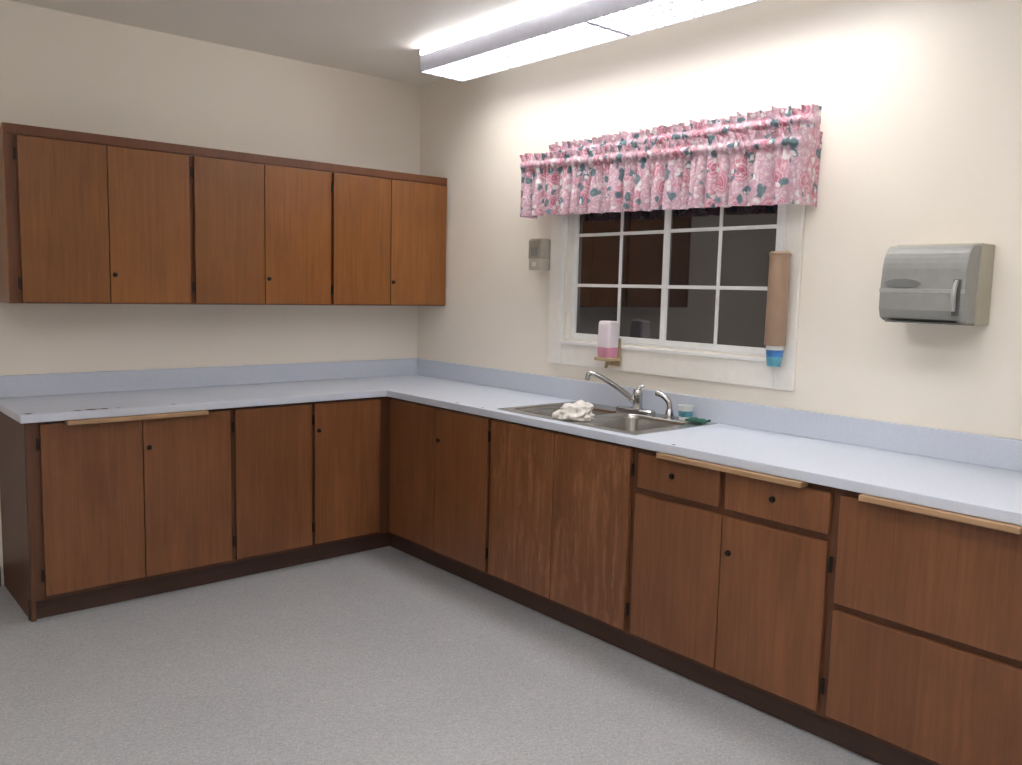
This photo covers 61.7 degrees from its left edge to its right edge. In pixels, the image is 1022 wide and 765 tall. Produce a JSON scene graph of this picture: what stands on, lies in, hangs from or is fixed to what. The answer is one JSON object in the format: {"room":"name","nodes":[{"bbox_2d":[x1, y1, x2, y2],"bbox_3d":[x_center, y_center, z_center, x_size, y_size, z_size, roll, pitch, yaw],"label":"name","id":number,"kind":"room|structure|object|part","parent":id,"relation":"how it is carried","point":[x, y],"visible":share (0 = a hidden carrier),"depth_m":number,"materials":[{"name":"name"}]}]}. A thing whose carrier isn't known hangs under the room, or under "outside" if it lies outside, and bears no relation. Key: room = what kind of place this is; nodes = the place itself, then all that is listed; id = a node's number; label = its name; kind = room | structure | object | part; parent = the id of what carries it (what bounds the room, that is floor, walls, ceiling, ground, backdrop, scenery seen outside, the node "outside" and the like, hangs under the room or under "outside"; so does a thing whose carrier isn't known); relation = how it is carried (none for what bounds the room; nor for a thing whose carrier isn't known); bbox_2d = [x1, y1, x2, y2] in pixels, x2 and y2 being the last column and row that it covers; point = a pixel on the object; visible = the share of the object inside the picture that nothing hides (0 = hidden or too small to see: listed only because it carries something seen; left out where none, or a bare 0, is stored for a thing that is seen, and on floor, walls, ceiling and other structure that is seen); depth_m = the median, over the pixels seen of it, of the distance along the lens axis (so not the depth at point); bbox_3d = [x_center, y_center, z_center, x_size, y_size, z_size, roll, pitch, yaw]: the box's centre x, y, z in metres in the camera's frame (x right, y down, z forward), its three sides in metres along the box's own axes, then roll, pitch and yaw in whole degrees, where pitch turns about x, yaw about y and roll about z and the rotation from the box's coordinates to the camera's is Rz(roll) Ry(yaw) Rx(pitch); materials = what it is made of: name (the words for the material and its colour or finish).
{"room":"kitchen","nodes":[
{"label":"kitchen","id":0,"kind":"room"},
{"bbox_2d":[0,0,420,585],"bbox_3d":[-2.618,-0.375,3.891,5.200,2.730,0.140,-4,8,-41],"label":"wall","id":1,"kind":"structure","parent":0,"point":[61,70],"depth_m":4.51,"materials":[{"name":"paint"}]},
{"bbox_2d":[0,122,446,305],"bbox_3d":[-1.385,-0.810,4.591,2.370,0.776,0.324,-4,8,-41],"label":"upper cabinet","id":2,"kind":"object","parent":1,"relation":"attached to","point":[86,218],"visible":1,"depth_m":4.26,"materials":[{"name":"brown wood"}]},
{"bbox_3d":[-2.292,-0.748,3.834,0.005,0.776,0.294,-4,8,-41],"label":"panel","id":3,"kind":"part","parent":2,"relation":"part of","materials":[{"name":"brown wood"}]},
{"bbox_3d":[-2.015,-0.723,3.868,0.364,0.720,0.019,-4,8,-41],"label":"door","id":4,"kind":"part","parent":2,"relation":"part of","materials":[{"name":"brown wood"}]},
{"bbox_3d":[-1.732,-0.743,4.111,0.375,0.720,0.019,-4,8,-41],"label":"door","id":5,"kind":"part","parent":2,"relation":"part of","materials":[{"name":"brown wood"}]},
{"bbox_3d":[-1.287,-1.161,4.452,2.365,0.042,0.005,-4,8,-41],"label":"rail","id":6,"kind":"part","parent":2,"relation":"part of","materials":[{"name":"brown wood"}]},
{"bbox_3d":[-1.433,-0.764,4.367,0.364,0.720,0.019,-4,8,-41],"label":"door","id":7,"kind":"part","parent":2,"relation":"part of","materials":[{"name":"brown wood"}]},
{"bbox_3d":[-1.146,-0.784,4.612,0.384,0.720,0.019,-4,8,-41],"label":"door","id":8,"kind":"part","parent":2,"relation":"part of","materials":[{"name":"brown wood"}]},
{"bbox_3d":[-0.847,-0.805,4.869,0.370,0.720,0.019,-4,8,-41],"label":"door","id":9,"kind":"part","parent":2,"relation":"part of","materials":[{"name":"brown wood"}]},
{"bbox_3d":[-0.553,-0.826,5.121,0.397,0.720,0.019,-4,8,-41],"label":"door","id":10,"kind":"part","parent":2,"relation":"part of","materials":[{"name":"brown wood"}]},
{"bbox_2d":[9,0,567,85],"bbox_3d":[-0.382,-1.460,1.299,5.340,0.100,6.740,-4,8,-41],"label":"ceiling","id":11,"kind":"structure","parent":0,"point":[385,39],"depth_m":4.12,"materials":[{"name":"paint"}]},
{"bbox_2d":[420,0,760,81],"bbox_3d":[0.421,-1.595,3.717,0.294,0.119,2.440,-4,8,-41],"label":"fluorescent ceiling light","id":12,"kind":"object","parent":11,"relation":"attached to","point":[568,26],"visible":1,"depth_m":3.88,"materials":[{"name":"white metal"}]},
{"bbox_2d":[502,0,736,58],"bbox_3d":[0.420,-1.562,3.721,0.274,0.008,2.424,-4,8,-41],"label":"diffuser","id":13,"kind":"object","parent":12,"relation":"attached to","point":[532,42],"depth_m":3.71,"materials":[{"name":"white plastic"}]},
{"bbox_2d":[0,546,881,764],"bbox_3d":[-0.450,1.352,1.608,5.340,0.100,6.740,-4,8,-41],"label":"floor","id":14,"kind":"structure","parent":0,"point":[387,655],"depth_m":3.17,"materials":[{"name":"plastic"}]},
{"bbox_2d":[0,396,1021,764],"bbox_3d":[-0.114,0.693,3.213,2.390,0.872,4.348,-4,8,-41],"label":"base cabinet","id":15,"kind":"object","parent":14,"relation":"on","point":[885,631],"visible":0.98,"depth_m":3.58,"materials":[{"name":"brown wood"}]},
{"bbox_3d":[-2.236,0.570,3.865,0.019,0.872,0.580,-4,8,-41],"label":"panel","id":16,"kind":"part","parent":15,"relation":"part of","materials":[{"name":"brown wood"}]},
{"bbox_3d":[-1.839,0.538,3.781,0.413,0.747,0.019,-4,8,-41],"label":"door","id":17,"kind":"part","parent":15,"relation":"part of","materials":[{"name":"brown wood"}]},
{"bbox_3d":[-1.525,0.516,4.050,0.407,0.747,0.019,-4,8,-41],"label":"door","id":18,"kind":"part","parent":15,"relation":"part of","materials":[{"name":"brown wood"}]},
{"bbox_3d":[-1.361,0.505,4.216,1.805,0.779,0.018,-4,8,-41],"label":"frame","id":19,"kind":"part","parent":15,"relation":"part of","materials":[{"name":"brown wood"}]},
{"bbox_3d":[-1.197,0.493,4.331,0.408,0.747,0.019,-4,8,-41],"label":"door","id":20,"kind":"part","parent":15,"relation":"part of","materials":[{"name":"brown wood"}]},
{"bbox_3d":[-0.878,0.471,4.603,0.395,0.747,0.019,-4,8,-41],"label":"door","id":21,"kind":"part","parent":15,"relation":"part of","materials":[{"name":"brown wood"}]},
{"bbox_3d":[-0.526,0.481,4.581,0.019,0.747,0.416,-4,8,-41],"label":"door","id":22,"kind":"part","parent":15,"relation":"part of","materials":[{"name":"brown wood"}]},
{"bbox_3d":[-0.249,0.523,4.260,0.019,0.747,0.419,-4,8,-41],"label":"door","id":23,"kind":"part","parent":15,"relation":"part of","materials":[{"name":"brown wood"}]},
{"bbox_2d":[0,358,1021,525],"bbox_3d":[-0.105,0.190,3.148,2.408,0.140,4.358,-4,8,-41],"label":"countertop","id":24,"kind":"structure","parent":15,"relation":"on","point":[977,475],"depth_m":3.70,"materials":[{"name":"laminate"}]},
{"bbox_2d":[497,401,716,434],"bbox_3d":[0.418,0.241,3.911,0.543,0.182,0.855,-4,8,-41],"label":"sink","id":25,"kind":"object","parent":24,"relation":"in","point":[606,417],"visible":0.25,"depth_m":3.92,"materials":[{"name":"silver metal"}]},
{"bbox_2d":[552,400,594,420],"bbox_3d":[0.289,0.117,3.786,0.178,0.080,0.176,-4,8,-41],"label":"rag","id":26,"kind":"object","parent":25,"relation":"on","point":[580,410],"visible":1,"depth_m":3.73,"materials":[{"name":"white fabric"}]},
{"bbox_2d":[585,371,655,414],"bbox_3d":[0.526,0.041,4.049,0.334,0.190,0.151,3,7,16],"label":"kitchen faucet","id":27,"kind":"object","parent":25,"relation":"on","point":[635,399],"visible":1,"depth_m":4.01,"materials":[{"name":"silver metal"}]},
{"bbox_3d":[0.468,0.020,4.022,0.241,0.146,0.030,1,6,0],"label":"spout","id":28,"kind":"part","parent":27,"relation":"part of","materials":[{"name":"silver metal"}]},
{"bbox_3d":[0.588,0.130,4.040,0.056,0.018,0.230,-4,8,-41],"label":"deck plate","id":29,"kind":"part","parent":27,"relation":"part of","materials":[{"name":"silver metal"}]},
{"bbox_2d":[655,390,674,417],"bbox_3d":[0.704,0.096,3.903,0.095,0.120,0.048,7,9,43],"label":"sprayer","id":30,"kind":"object","parent":25,"relation":"on","point":[669,413],"visible":1,"depth_m":3.88,"materials":[{"name":"silver metal"}]},
{"bbox_2d":[678,404,693,419],"bbox_3d":[0.782,0.134,3.833,0.070,0.064,0.070,-4,8,-41],"label":"cup","id":31,"kind":"object","parent":25,"relation":"on","point":[685,411],"visible":0.84,"depth_m":3.81,"materials":[{"name":"white plastic"}]},
{"bbox_2d":[678,410,692,416],"bbox_3d":[0.782,0.139,3.834,0.066,0.026,0.066,-4,8,-41],"label":"print","id":32,"kind":"object","parent":31,"relation":"attached to","point":[682,413],"depth_m":3.81},
{"bbox_2d":[685,417,710,422],"bbox_3d":[0.819,0.166,3.754,0.065,0.014,0.093,-4,8,-41],"label":"pad","id":33,"kind":"object","parent":25,"relation":"on","point":[691,419],"visible":1,"depth_m":3.74,"materials":[{"name":"green fabric"}]},
{"bbox_3d":[0.045,0.568,3.921,0.019,0.747,0.430,-4,8,-41],"label":"door","id":34,"kind":"part","parent":15,"relation":"part of","materials":[{"name":"brown wood"}]},
{"bbox_3d":[0.329,0.611,3.592,0.019,0.747,0.433,-4,8,-41],"label":"door","id":35,"kind":"part","parent":15,"relation":"part of","materials":[{"name":"brown wood"}]},
{"bbox_3d":[0.623,0.742,3.260,0.019,0.573,0.408,-4,8,-41],"label":"door","id":36,"kind":"part","parent":15,"relation":"part of","materials":[{"name":"brown wood"}]},
{"bbox_3d":[0.629,0.362,3.222,0.019,0.137,0.382,-4,8,-41],"label":"drawer","id":37,"kind":"part","parent":15,"relation":"part of","materials":[{"name":"brown wood"}]},
{"bbox_3d":[0.542,0.644,3.377,0.018,0.779,3.750,-4,8,-41],"label":"frame","id":38,"kind":"part","parent":15,"relation":"part of","materials":[{"name":"brown wood"}]},
{"bbox_3d":[0.771,0.609,3.053,0.011,0.024,0.024,-4,8,-41],"label":"lock knob","id":39,"kind":"part","parent":15,"relation":"part of","materials":[{"name":"black metal"}]},
{"bbox_3d":[0.884,0.397,2.904,0.011,0.024,0.024,-4,8,-41],"label":"lock knob","id":40,"kind":"part","parent":15,"relation":"part of","materials":[{"name":"black metal"}]},
{"bbox_3d":[0.890,0.782,2.952,0.019,0.573,0.403,-4,8,-41],"label":"door","id":41,"kind":"part","parent":15,"relation":"part of","materials":[{"name":"brown wood"}]},
{"bbox_3d":[0.900,0.403,2.908,0.019,0.137,0.399,-4,8,-41],"label":"drawer","id":42,"kind":"part","parent":15,"relation":"part of","materials":[{"name":"brown wood"}]},
{"bbox_2d":[558,203,786,361],"bbox_3d":[0.688,-0.601,3.979,0.008,0.921,1.306,-4,8,-41],"label":"bead","id":43,"kind":"object","parent":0,"point":[784,216],"depth_m":4.03},
{"bbox_2d":[417,0,1021,439],"bbox_3d":[1.556,-0.192,3.142,0.140,2.730,6.740,-4,8,-41],"label":"wall","id":44,"kind":"structure","parent":0,"point":[920,101],"depth_m":3.34,"materials":[{"name":"paint"}]},
{"bbox_2d":[0,358,1021,471],"bbox_3d":[-0.105,0.172,3.147,2.408,0.105,4.358,-4,8,-41],"label":"backsplash","id":45,"kind":"structure","parent":44,"relation":"attached to","point":[977,449],"depth_m":4.15,"materials":[{"name":"laminate"}]},
{"bbox_2d":[528,239,550,269],"bbox_3d":[0.151,-0.682,4.568,0.082,0.165,0.098,-4,8,-41],"label":"dispenser","id":46,"kind":"object","parent":44,"relation":"attached to","point":[539,249],"visible":1,"depth_m":4.53,"materials":[{"name":"beige plastic"}]},
{"bbox_2d":[594,321,620,367],"bbox_3d":[0.478,-0.185,4.188,0.098,0.232,0.100,-4,8,-41],"label":"soap dispenser","id":47,"kind":"object","parent":44,"relation":"attached to","point":[609,342],"visible":1,"depth_m":4.16,"materials":[{"name":"white plastic"}]},
{"bbox_3d":[0.475,-0.237,4.178,0.078,0.128,0.082,-4,8,-41],"label":"tank","id":48,"kind":"part","parent":47,"relation":"part of","materials":[{"name":"white plastic"}]},
{"bbox_2d":[564,214,765,357],"bbox_3d":[0.723,-0.567,4.014,0.051,0.815,1.270,-4,8,-41],"label":"lining","id":49,"kind":"object","parent":44,"relation":"attached to","point":[570,216],"visible":0.32,"depth_m":4.47,"materials":[{"name":"paint"}]},
{"bbox_2d":[566,338,765,355],"bbox_3d":[0.718,-0.172,4.061,0.060,0.001,1.252,-4,8,-41],"label":"track","id":50,"kind":"object","parent":49,"relation":"attached to","point":[566,338],"visible":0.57,"depth_m":4.09,"materials":[{"name":"plastic"}]},
{"bbox_2d":[570,203,782,354],"bbox_3d":[0.727,-0.568,4.017,0.051,0.795,1.250,-4,8,-41],"label":"window","id":51,"kind":"structure","parent":49,"relation":"attached to","point":[661,341],"depth_m":3.95,"materials":[{"name":"plastic"}]},
{"bbox_3d":[0.546,-0.597,4.245,0.025,0.795,0.665,-4,8,-41],"label":"sash frame","id":52,"kind":"part","parent":51,"relation":"part of","materials":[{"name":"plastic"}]},
{"bbox_3d":[0.548,-0.597,4.247,0.005,0.745,0.605,-4,8,-41],"label":"left sash glass","id":53,"kind":"part","parent":51,"relation":"part of","materials":[{"name":"glass"}]},
{"bbox_3d":[0.544,-0.597,4.243,0.005,0.735,0.595,-4,8,-41],"label":"left sash muntins","id":54,"kind":"part","parent":51,"relation":"part of","materials":[{"name":"white wood"}]},
{"bbox_3d":[0.921,-0.536,3.773,0.025,0.795,0.625,-4,8,-41],"label":"sash frame","id":55,"kind":"part","parent":51,"relation":"part of","materials":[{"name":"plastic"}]},
{"bbox_3d":[0.922,-0.536,3.775,0.005,0.745,0.571,-4,8,-41],"label":"right sash glass","id":56,"kind":"part","parent":51,"relation":"part of","materials":[{"name":"glass"}]},
{"bbox_3d":[0.918,-0.536,3.771,0.005,0.735,0.561,-4,8,-41],"label":"right sash muntins","id":57,"kind":"part","parent":51,"relation":"part of","materials":[{"name":"white wood"}]},
{"bbox_2d":[519,104,822,218],"bbox_3d":[0.612,-0.973,3.922,0.188,0.410,1.650,-4,8,-41],"label":"window valance","id":58,"kind":"object","parent":44,"relation":"attached to","point":[772,157],"visible":1,"depth_m":3.70,"materials":[{"name":"fabric"}]},
{"bbox_2d":[547,204,805,390],"bbox_3d":[0.691,-0.554,3.999,0.018,1.040,1.468,-4,8,-41],"label":"window frame","id":59,"kind":"structure","parent":44,"relation":"attached to","point":[721,370],"depth_m":3.85,"materials":[{"name":"paint"}]},
{"bbox_2d":[764,251,790,366],"bbox_3d":[1.079,-0.298,3.471,0.090,0.465,0.086,-4,8,-41],"label":"dispenser","id":60,"kind":"object","parent":44,"relation":"attached to","point":[779,261],"visible":1,"depth_m":3.44,"materials":[{"name":"brown plastic"}]},
{"bbox_2d":[766,345,783,366],"bbox_3d":[1.073,-0.108,3.490,0.072,0.084,0.072,-4,8,-41],"label":"cup","id":61,"kind":"object","parent":60,"relation":"on","point":[774,353],"depth_m":3.46,"materials":[{"name":"blue plastic"}]},
{"bbox_2d":[879,243,994,325],"bbox_3d":[1.456,-0.339,2.950,0.242,0.275,0.290,-4,8,-41],"label":"paper towel dispenser","id":62,"kind":"object","parent":44,"relation":"attached to","point":[944,284],"visible":1,"depth_m":2.88,"materials":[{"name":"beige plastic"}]},
{"bbox_3d":[1.448,-0.283,2.798,0.028,0.103,0.016,-4,8,-41],"label":"lever","id":63,"kind":"part","parent":62,"relation":"part of","materials":[{"name":"silver metal"}]}
]}

